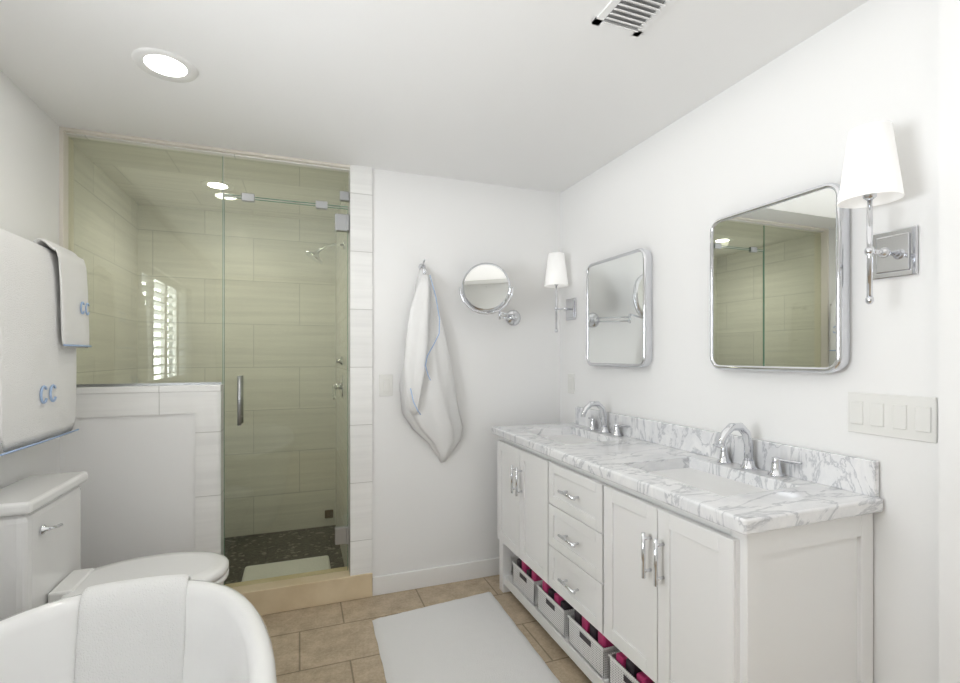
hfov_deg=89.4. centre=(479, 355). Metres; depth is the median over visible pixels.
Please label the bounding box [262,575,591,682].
floor
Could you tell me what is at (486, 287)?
makeup mirror
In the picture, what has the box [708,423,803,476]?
faucet
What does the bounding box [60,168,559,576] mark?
wall
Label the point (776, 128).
wall
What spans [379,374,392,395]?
light switch
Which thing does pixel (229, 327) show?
glass wall
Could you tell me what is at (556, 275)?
sconce
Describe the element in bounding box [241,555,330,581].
bath mat
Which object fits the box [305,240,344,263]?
shower fixture
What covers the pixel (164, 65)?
recessed light
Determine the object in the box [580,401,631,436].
faucet
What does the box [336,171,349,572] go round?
wall
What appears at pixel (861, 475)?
backsplash
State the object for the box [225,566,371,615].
sill
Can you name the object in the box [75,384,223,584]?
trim
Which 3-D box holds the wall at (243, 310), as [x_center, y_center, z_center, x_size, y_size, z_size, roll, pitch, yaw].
[-1.634,0.140,3.489,1.369,2.320,0.120,0,0,-20]
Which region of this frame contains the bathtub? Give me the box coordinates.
[0,574,276,682]
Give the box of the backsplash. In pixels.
[576,407,878,496]
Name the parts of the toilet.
lever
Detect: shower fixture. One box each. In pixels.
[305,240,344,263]
[332,374,343,398]
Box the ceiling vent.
[592,0,675,36]
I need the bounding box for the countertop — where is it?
[492,421,882,536]
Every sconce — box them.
[544,252,575,332]
[837,121,917,303]
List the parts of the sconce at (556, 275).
lamp shade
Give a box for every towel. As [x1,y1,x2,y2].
[0,228,91,455]
[72,574,192,682]
[399,259,462,461]
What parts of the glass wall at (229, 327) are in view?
shower glass partition hardware, shower glass partition edges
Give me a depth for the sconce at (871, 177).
1.28 m
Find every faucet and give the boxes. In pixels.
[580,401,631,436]
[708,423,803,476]
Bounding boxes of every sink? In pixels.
[540,429,599,444]
[648,465,775,492]
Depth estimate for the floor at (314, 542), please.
3.19 m
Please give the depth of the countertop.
1.47 m
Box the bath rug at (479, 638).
[372,592,560,682]
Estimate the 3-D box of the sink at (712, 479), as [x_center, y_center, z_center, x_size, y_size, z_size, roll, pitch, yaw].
[0.749,0.500,1.628,0.334,0.154,0.474,0,0,-20]
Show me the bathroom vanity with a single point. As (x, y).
(647, 550)
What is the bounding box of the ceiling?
[0,0,868,221]
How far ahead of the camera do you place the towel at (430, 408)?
2.64 m
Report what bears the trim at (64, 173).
attached to the wall at (430, 509)
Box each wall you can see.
[0,70,137,488]
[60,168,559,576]
[68,137,348,587]
[138,204,335,537]
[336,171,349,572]
[560,0,959,682]
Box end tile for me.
[350,165,371,575]
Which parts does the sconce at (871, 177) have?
lamp shade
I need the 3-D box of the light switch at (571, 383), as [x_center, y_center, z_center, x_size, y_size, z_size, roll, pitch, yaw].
[0.545,0.165,2.908,0.010,0.118,0.075,0,0,-20]
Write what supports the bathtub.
on the floor at (333, 643)
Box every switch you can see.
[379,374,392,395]
[568,373,574,393]
[848,392,936,442]
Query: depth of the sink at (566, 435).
2.59 m
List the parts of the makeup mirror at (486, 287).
glass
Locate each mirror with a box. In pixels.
[459,263,520,325]
[586,248,651,367]
[710,183,849,372]
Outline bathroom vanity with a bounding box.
[492,429,872,682]
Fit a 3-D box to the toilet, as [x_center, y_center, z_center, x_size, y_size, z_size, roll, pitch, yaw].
[-1.347,0.882,1.814,0.728,0.835,0.456,0,0,-20]
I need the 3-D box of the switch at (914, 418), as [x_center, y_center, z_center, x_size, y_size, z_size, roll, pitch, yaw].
[1.129,0.165,1.339,0.010,0.118,0.215,0,0,-20]
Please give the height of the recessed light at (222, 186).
0.007 m
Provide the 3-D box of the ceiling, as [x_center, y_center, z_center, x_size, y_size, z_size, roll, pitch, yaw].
[-0.128,-1.060,1.105,2.770,0.120,5.400,0,0,-20]
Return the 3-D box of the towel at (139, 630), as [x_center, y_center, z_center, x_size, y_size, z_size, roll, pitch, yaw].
[-1.012,0.874,1.430,0.274,0.415,0.200,0,0,-20]
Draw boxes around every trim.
[59,126,349,251]
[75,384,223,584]
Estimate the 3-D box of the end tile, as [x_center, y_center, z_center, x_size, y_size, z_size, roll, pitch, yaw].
[-0.642,0.076,2.619,0.116,2.192,0.032,0,0,-20]
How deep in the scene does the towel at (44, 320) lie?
1.74 m
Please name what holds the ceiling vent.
in the ceiling
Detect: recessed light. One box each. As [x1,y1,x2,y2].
[131,47,197,82]
[200,180,234,190]
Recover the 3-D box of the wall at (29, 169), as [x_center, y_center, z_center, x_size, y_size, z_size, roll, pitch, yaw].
[-1.391,0.140,0.699,0.120,2.320,5.520,0,0,-20]
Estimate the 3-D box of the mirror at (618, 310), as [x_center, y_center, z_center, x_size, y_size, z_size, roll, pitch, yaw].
[0.690,-0.225,2.460,0.047,0.560,0.490,0,0,-20]
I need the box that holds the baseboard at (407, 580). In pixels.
[372,555,518,595]
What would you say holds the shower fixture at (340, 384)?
attached to the wall at (339, 373)
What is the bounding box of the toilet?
[0,472,228,619]
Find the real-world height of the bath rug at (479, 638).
0.021 m
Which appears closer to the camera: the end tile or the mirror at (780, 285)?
the mirror at (780, 285)
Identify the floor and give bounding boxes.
[225,525,343,583]
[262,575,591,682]

